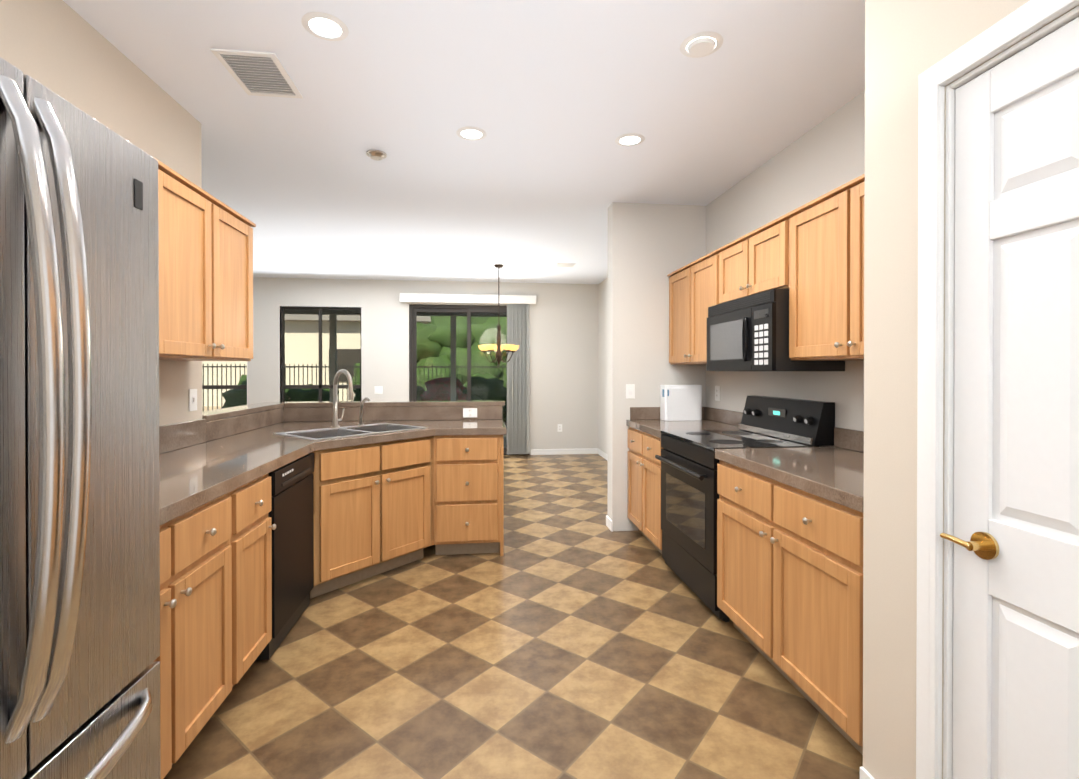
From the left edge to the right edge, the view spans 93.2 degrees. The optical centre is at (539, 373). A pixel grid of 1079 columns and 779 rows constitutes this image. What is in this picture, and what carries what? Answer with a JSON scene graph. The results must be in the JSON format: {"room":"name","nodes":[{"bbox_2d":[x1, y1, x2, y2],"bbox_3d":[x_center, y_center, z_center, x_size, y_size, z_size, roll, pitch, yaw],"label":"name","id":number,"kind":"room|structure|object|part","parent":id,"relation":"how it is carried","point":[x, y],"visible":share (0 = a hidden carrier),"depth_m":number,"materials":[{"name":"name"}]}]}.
{"room":"kitchen","nodes":[
{"label":"kitchen","id":0,"kind":"room"},
{"bbox_2d":[0,0,201,425],"bbox_3d":[-1.676,-0.037,0.521,0.120,2.700,4.700,0,0,-7],"label":"wall","id":1,"kind":"structure","parent":0,"point":[64,50],"depth_m":2.16,"materials":[{"name":"beige paint"}]},
{"bbox_2d":[189,389,196,410],"bbox_3d":[-1.874,0.141,2.764,0.014,0.118,0.075,0,0,-7],"label":"light switch","id":2,"kind":"object","parent":1,"relation":"attached to","point":[192,399],"visible":1,"depth_m":2.75,"materials":[{"name":"white plastic"}]},
{"bbox_2d":[153,157,255,360],"bbox_3d":[-1.646,-0.440,2.325,0.355,0.746,0.880,0,0,-7],"label":"upper cabinet","id":3,"kind":"object","parent":1,"relation":"attached to","point":[205,276],"visible":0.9,"depth_m":2.27,"materials":[{"name":"brown wood"}]},
{"bbox_2d":[159,409,284,452],"bbox_3d":[-1.845,0.319,2.548,0.020,0.133,2.937,0,0,-7],"label":"backsplash","id":4,"kind":"structure","parent":1,"relation":"attached to","point":[177,435],"depth_m":2.88,"materials":[{"name":"stone"}]},
{"bbox_2d":[281,405,500,420],"bbox_3d":[-1.168,0.321,4.117,1.734,0.113,0.020,0,0,-7],"label":"backsplash","id":5,"kind":"structure","parent":0,"relation":"attached to","point":[292,412],"depth_m":4.09,"materials":[{"name":"stone"}]},
{"bbox_2d":[247,277,597,454],"bbox_3d":[-2.387,-0.074,7.798,6.920,2.700,0.120,0,0,-7],"label":"wall","id":6,"kind":"structure","parent":0,"point":[564,355],"depth_m":7.86,"materials":[{"name":"beige paint"}]},
{"bbox_2d":[202,361,246,409],"bbox_3d":[-4.818,-0.162,7.494,1.040,1.689,0.130,0,0,-7],"label":"window","id":7,"kind":"structure","parent":6,"relation":"in","point":[225,387],"depth_m":7.55,"materials":[{"name":"clear glass"}]},
{"bbox_2d":[279,306,361,401],"bbox_3d":[-3.274,-0.163,7.677,1.190,1.689,0.130,0,0,-7],"label":"window","id":8,"kind":"structure","parent":6,"relation":"in","point":[320,386],"depth_m":7.70,"materials":[{"name":"clear glass"}]},
{"bbox_2d":[374,386,382,393],"bbox_3d":[-2.439,0.246,7.727,0.120,0.118,0.010,0,0,-7],"label":"outlet","id":9,"kind":"object","parent":6,"relation":"attached to","point":[378,389],"visible":1,"depth_m":7.73,"materials":[{"name":"white plastic"}]},
{"bbox_2d":[400,293,535,303],"bbox_3d":[-1.081,-1.144,7.821,2.060,0.130,0.120,0,0,-7],"label":"valance","id":10,"kind":"object","parent":6,"relation":"attached to","point":[465,298],"visible":1,"depth_m":7.76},
{"bbox_2d":[507,304,529,454],"bbox_3d":[-0.329,0.081,7.922,0.357,2.330,0.081,0,0,-7],"label":"vertical blind slats","id":11,"kind":"object","parent":10,"relation":"hanging from","point":[518,387],"visible":0.88,"depth_m":7.90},
{"bbox_2d":[409,304,528,454],"bbox_3d":[-1.080,0.105,7.949,1.850,2.340,0.090,0,0,-7],"label":"sliding glass door","id":12,"kind":"structure","parent":6,"relation":"in","point":[414,309],"depth_m":7.92,"materials":[{"name":"clear glass"}]},
{"bbox_2d":[557,424,561,431],"bbox_3d":[0.322,0.855,8.058,0.075,0.118,0.009,0,0,-7],"label":"outlet","id":13,"kind":"object","parent":6,"relation":"attached to","point":[559,427],"visible":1,"depth_m":8.06,"materials":[{"name":"white plastic"}]},
{"bbox_2d":[63,0,864,283],"bbox_3d":[-1.870,-1.450,2.918,7.200,0.100,9.920,0,0,-7],"label":"ceiling","id":14,"kind":"structure","parent":0,"point":[553,99],"depth_m":2.73,"materials":[{"name":"paint"}]},
{"bbox_2d":[210,48,302,98],"bbox_3d":[-1.303,-1.392,2.381,0.260,0.010,0.360,0,0,-7],"label":"ceiling vent","id":15,"kind":"object","parent":14,"relation":"in","point":[253,73],"visible":1,"depth_m":2.36,"materials":[{"name":"white metal"}]},
{"bbox_2d":[301,12,348,40],"bbox_3d":[-0.861,-1.391,2.051,0.176,0.006,0.176,0,0,-7],"label":"recessed light","id":16,"kind":"object","parent":14,"relation":"in","point":[324,24],"visible":1,"depth_m":2.04,"materials":[{"name":"white"}]},
{"bbox_2d":[366,150,386,160],"bbox_3d":[-1.038,-1.382,3.248,0.124,0.036,0.124,0,0,-7],"label":"smoke detector","id":17,"kind":"object","parent":14,"relation":"attached to","point":[377,155],"visible":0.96,"depth_m":3.22,"materials":[{"name":"beige plastic"}]},
{"bbox_2d":[456,127,486,140],"bbox_3d":[-0.396,-1.396,2.972,0.176,0.006,0.176,0,0,-7],"label":"recessed light","id":18,"kind":"object","parent":14,"relation":"in","point":[471,132],"visible":1,"depth_m":2.96,"materials":[{"name":"white"}]},
{"bbox_2d":[478,264,518,365],"bbox_3d":[-0.532,-0.761,6.683,0.540,1.314,0.524,0,0,-7],"label":"pendant chandelier","id":19,"kind":"object","parent":14,"relation":"hanging from","point":[499,348],"visible":1,"depth_m":6.64,"materials":[{"name":"yellow glass"}]},
{"bbox_2d":[554,263,574,266],"bbox_3d":[0.332,-1.414,6.643,0.250,0.008,0.200,0,0,-7],"label":"ceiling vent","id":20,"kind":"object","parent":14,"relation":"in","point":[564,265],"visible":0.98,"depth_m":6.64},
{"bbox_2d":[615,133,644,145],"bbox_3d":[0.541,-1.396,3.053,0.176,0.006,0.176,0,0,-7],"label":"recessed light","id":21,"kind":"object","parent":14,"relation":"in","point":[630,138],"visible":1,"depth_m":3.04,"materials":[{"name":"white"}]},
{"bbox_2d":[680,31,722,57],"bbox_3d":[0.687,-1.385,2.164,0.176,0.020,0.176,0,0,-7],"label":"recessed light","id":22,"kind":"object","parent":14,"relation":"in","point":[700,44],"visible":0.98,"depth_m":2.14,"materials":[{"name":"white"}]},
{"bbox_2d":[164,454,862,778],"bbox_3d":[-1.870,1.351,2.932,7.200,0.100,9.920,0,0,-7],"label":"floor","id":23,"kind":"structure","parent":0,"point":[569,634],"depth_m":2.18,"materials":[{"name":"tile"}]},
{"bbox_2d":[0,57,160,778],"bbox_3d":[-1.179,0.410,0.733,0.857,1.802,0.800,0,0,-7],"label":"refrigerator","id":24,"kind":"object","parent":23,"relation":"on","point":[79,496],"visible":1,"depth_m":0.88,"materials":[{"name":"silver metal"}]},
{"bbox_2d":[153,561,248,778],"bbox_3d":[-1.417,0.875,1.551,0.606,0.865,0.851,0,0,-7],"label":"base cabinet","id":25,"kind":"object","parent":23,"relation":"on","point":[204,609],"depth_m":1.69,"materials":[{"name":"brown wood"}]},
{"bbox_2d":[159,421,506,564],"bbox_3d":[-0.992,0.410,2.649,1.730,0.050,2.936,0,0,-7],"label":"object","id":26,"kind":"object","parent":25,"relation":"on","point":[445,491],"depth_m":3.06,"materials":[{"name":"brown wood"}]},
{"bbox_2d":[273,423,427,439],"bbox_3d":[-1.239,0.474,3.416,0.951,0.194,0.951,0,0,-7],"label":"countertop sink","id":27,"kind":"object","parent":26,"relation":"in","point":[343,431],"depth_m":3.43,"materials":[{"name":"silver metal"}]},
{"bbox_2d":[331,369,369,427],"bbox_3d":[-1.331,0.171,3.576,0.250,0.409,0.320,0,0,-7],"label":"faucet","id":28,"kind":"object","parent":26,"relation":"on","point":[350,385],"depth_m":3.55,"materials":[{"name":"silver metal"}]},
{"bbox_2d":[249,561,271,667],"bbox_3d":[-1.476,0.872,2.048,0.606,0.865,0.443,0,0,-7],"label":"base cabinet","id":29,"kind":"object","parent":23,"relation":"on","point":[260,572],"depth_m":2.18,"materials":[{"name":"brown wood"}]},
{"bbox_2d":[197,421,356,598],"bbox_3d":[-1.644,0.839,3.434,0.619,0.917,1.227,0,0,-7],"label":"base cabinet","id":30,"kind":"object","parent":23,"relation":"on","point":[280,430],"depth_m":3.32,"materials":[{"name":"brown wood"}]},
{"bbox_2d":[256,453,313,659],"bbox_3d":[-1.523,0.865,2.548,0.600,0.850,0.557,0,0,-7],"label":"dishwasher","id":31,"kind":"object","parent":23,"relation":"on","point":[290,514],"visible":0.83,"depth_m":2.52,"materials":[{"name":"black metal"}]},
{"bbox_2d":[317,417,440,595],"bbox_3d":[-1.053,0.839,3.504,0.644,0.917,1.227,0,0,-7],"label":"base cabinet","id":32,"kind":"object","parent":23,"relation":"on","point":[335,573],"depth_m":3.27,"materials":[{"name":"brown wood"}]},
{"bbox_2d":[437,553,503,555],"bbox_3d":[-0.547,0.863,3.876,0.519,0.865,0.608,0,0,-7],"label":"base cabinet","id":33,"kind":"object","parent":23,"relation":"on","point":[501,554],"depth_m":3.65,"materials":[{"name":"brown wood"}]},
{"bbox_2d":[627,427,663,553],"bbox_3d":[1.098,0.863,3.843,0.670,0.864,0.797,0,0,-7],"label":"base cabinet","id":34,"kind":"object","parent":23,"relation":"on","point":[644,470],"depth_m":3.74,"materials":[{"name":"brown wood"}]},
{"bbox_2d":[655,395,834,621],"bbox_3d":[1.159,0.725,3.051,0.731,1.150,0.776,0,0,-7],"label":"range","id":35,"kind":"object","parent":23,"relation":"on","point":[689,494],"visible":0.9,"depth_m":2.92,"materials":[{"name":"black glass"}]},
{"bbox_2d":[717,460,862,754],"bbox_3d":[1.298,0.872,2.158,0.670,0.864,1.019,0,0,-7],"label":"base cabinet","id":36,"kind":"object","parent":23,"relation":"on","point":[790,582],"depth_m":1.96,"materials":[{"name":"brown wood"}]},
{"bbox_2d":[626,407,863,512],"bbox_3d":[1.206,0.357,2.943,0.682,0.153,2.604,0,0,-7],"label":"countertop","id":37,"kind":"structure","parent":36,"relation":"on","point":[835,474],"depth_m":2.35,"materials":[{"name":"brown stone"}]},
{"bbox_2d":[660,385,701,420],"bbox_3d":[1.152,0.233,4.145,0.311,0.285,0.121,0,0,-7],"label":"box","id":38,"kind":"object","parent":37,"relation":"on","point":[680,402],"visible":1,"depth_m":4.09,"materials":[{"name":"plastic"}]},
{"bbox_2d":[606,202,705,530],"bbox_3d":[0.977,-0.056,4.310,0.780,2.700,0.160,0,0,-7],"label":"wall","id":39,"kind":"structure","parent":0,"point":[651,247],"depth_m":4.22,"materials":[{"name":"beige paint"}]},
{"bbox_2d":[626,384,634,398],"bbox_3d":[0.749,0.144,4.197,0.075,0.118,0.010,0,0,-7],"label":"light switch","id":40,"kind":"object","parent":39,"relation":"attached to","point":[630,390],"visible":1,"depth_m":4.20,"materials":[{"name":"white plastic"}]},
{"bbox_2d":[598,90,864,452],"bbox_3d":[1.561,-0.052,3.372,0.120,2.700,9.600,0,0,-7],"label":"wall","id":41,"kind":"structure","parent":0,"point":[831,154],"depth_m":3.11,"materials":[{"name":"beige paint"}]},
{"bbox_2d":[667,251,714,364],"bbox_3d":[1.281,-0.447,3.813,0.325,0.746,0.886,0,0,-7],"label":"upper cabinet","id":42,"kind":"object","parent":41,"relation":"attached to","point":[692,286],"depth_m":3.79,"materials":[{"name":"brown wood"}]},
{"bbox_2d":[715,386,719,400],"bbox_3d":[1.414,0.155,4.060,0.009,0.118,0.075,0,0,-7],"label":"outlet","id":43,"kind":"object","parent":41,"relation":"attached to","point":[717,393],"visible":1,"depth_m":4.05,"materials":[{"name":"white plastic"}]},
{"bbox_2d":[715,216,782,304],"bbox_3d":[1.378,-0.630,2.995,0.325,0.371,0.760,0,0,-7],"label":"upper cabinet","id":44,"kind":"object","parent":41,"relation":"attached to","point":[752,263],"depth_m":2.94,"materials":[{"name":"brown wood"}]},
{"bbox_2d":[706,289,844,371],"bbox_3d":[1.329,-0.224,2.991,0.423,0.422,0.754,0,0,-7],"label":"over-the-range microwave","id":45,"kind":"object","parent":44,"relation":"attached to","point":[750,333],"visible":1,"depth_m":2.76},
{"bbox_2d":[783,174,864,360],"bbox_3d":[1.474,-0.439,2.186,0.325,0.746,0.870,0,0,-7],"label":"upper cabinet","id":46,"kind":"object","parent":41,"relation":"attached to","point":[809,255],"depth_m":2.31,"materials":[{"name":"brown wood"}]},
{"bbox_2d":[863,0,1078,778],"bbox_3d":[1.537,-0.035,0.091,0.700,2.700,3.090,0,0,-7],"label":"wall","id":47,"kind":"structure","parent":0,"point":[908,43],"depth_m":1.47,"materials":[{"name":"beige paint"}]},
{"bbox_2d":[916,0,1078,778],"bbox_3d":[1.134,0.256,0.936,0.142,2.110,0.900,0,0,-7],"label":"door frame","id":48,"kind":"structure","parent":47,"relation":"attached to","point":[1022,22],"depth_m":1.31,"materials":[{"name":"white wood"}]},
{"bbox_2d":[940,17,1078,778],"bbox_3d":[1.087,0.289,0.931,0.091,2.018,0.740,0,0,-7],"label":"pantry door","id":49,"kind":"structure","parent":47,"relation":"in","point":[1015,538],"depth_m":1.15,"materials":[{"name":"white paint"}]},
{"bbox_3d":[1.034,0.409,1.232,0.056,0.064,0.104,0,0,-7],"label":"handle","id":50,"kind":"part","parent":49,"relation":"part of","materials":[{"name":"gold metal"}]},
{"bbox_3d":[-1.169,0.782,3.601,1.850,1.030,1.290,0,0,-7],"label":"wall","id":51,"kind":"structure","parent":0,"visible":0},
{"bbox_2d":[463,408,476,416],"bbox_3d":[-0.567,0.319,4.173,0.115,0.075,0.009,0,0,-7],"label":"outlet","id":52,"kind":"object","parent":51,"relation":"attached to","point":[469,412],"visible":1,"depth_m":4.17,"materials":[{"name":"white plastic"}]},
{"label":"outside","id":53,"kind":"structure","parent":0,"visible":0},
{"bbox_2d":[202,406,506,447],"bbox_3d":[-3.297,1.316,15.834,21.000,0.120,16.000,0,0,-7],"label":"ground","id":54,"kind":"structure","parent":53,"point":[505,423],"depth_m":13.76,"materials":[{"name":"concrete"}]},
{"bbox_2d":[202,314,430,405],"bbox_3d":[-5.646,-0.550,22.897,34.000,3.700,5.400,0,0,-7],"label":"neighbouring house","id":55,"kind":"structure","parent":54,"relation":"on","point":[315,357],"depth_m":20.15,"materials":[{"name":"paint"}]},
{"bbox_2d":[203,364,506,410],"bbox_3d":[-3.172,0.481,14.852,21.020,1.520,0.030,0,0,-7],"label":"fence","id":56,"kind":"object","parent":54,"relation":"on","point":[355,366],"depth_m":14.47,"materials":[{"name":"metal"}]},
{"bbox_2d":[222,316,506,421],"bbox_3d":[-2.795,-0.775,16.818,10.944,4.160,9.261,0,0,-7],"label":"bushes","id":57,"kind":"object","parent":54,"relation":"on","point":[442,329],"depth_m":16.58,"materials":[{"name":"green plant"}]},
{"bbox_2d":[285,309,506,400],"bbox_3d":[-2.568,-0.223,9.669,15.000,3.020,3.600,0,0,-7],"label":"patio cover","id":58,"kind":"object","parent":54,"relation":"on","point":[334,332],"depth_m":11.18,"materials":[{"name":"paint"}]},
{"bbox_3d":[-1.875,-0.050,2.965,7.040,2.700,9.840,0,0,-7],"label":"wall","id":59,"kind":"structure","parent":0,"visible":0},
{"bbox_2d":[531,448,596,454],"bbox_3d":[0.392,1.232,8.066,1.060,0.085,0.015,0,0,-7],"label":"baseboard","id":60,"kind":"structure","parent":59,"relation":"attached to","point":[594,450],"depth_m":8.06,"materials":[{"name":"white wood"}]},
{"bbox_2d":[597,448,607,460],"bbox_3d":[1.148,1.241,6.290,0.015,0.085,3.720,0,0,-7],"label":"baseboard","id":61,"kind":"structure","parent":59,"relation":"attached to","point":[601,453],"depth_m":7.81,"materials":[{"name":"white wood"}]},
{"bbox_2d":[606,515,612,527],"bbox_3d":[0.963,1.251,4.386,0.792,0.085,0.042,0,0,-7],"label":"baseboard","id":62,"kind":"structure","parent":59,"relation":"attached to","point":[609,523],"depth_m":4.27,"materials":[{"name":"white wood"}]}
]}

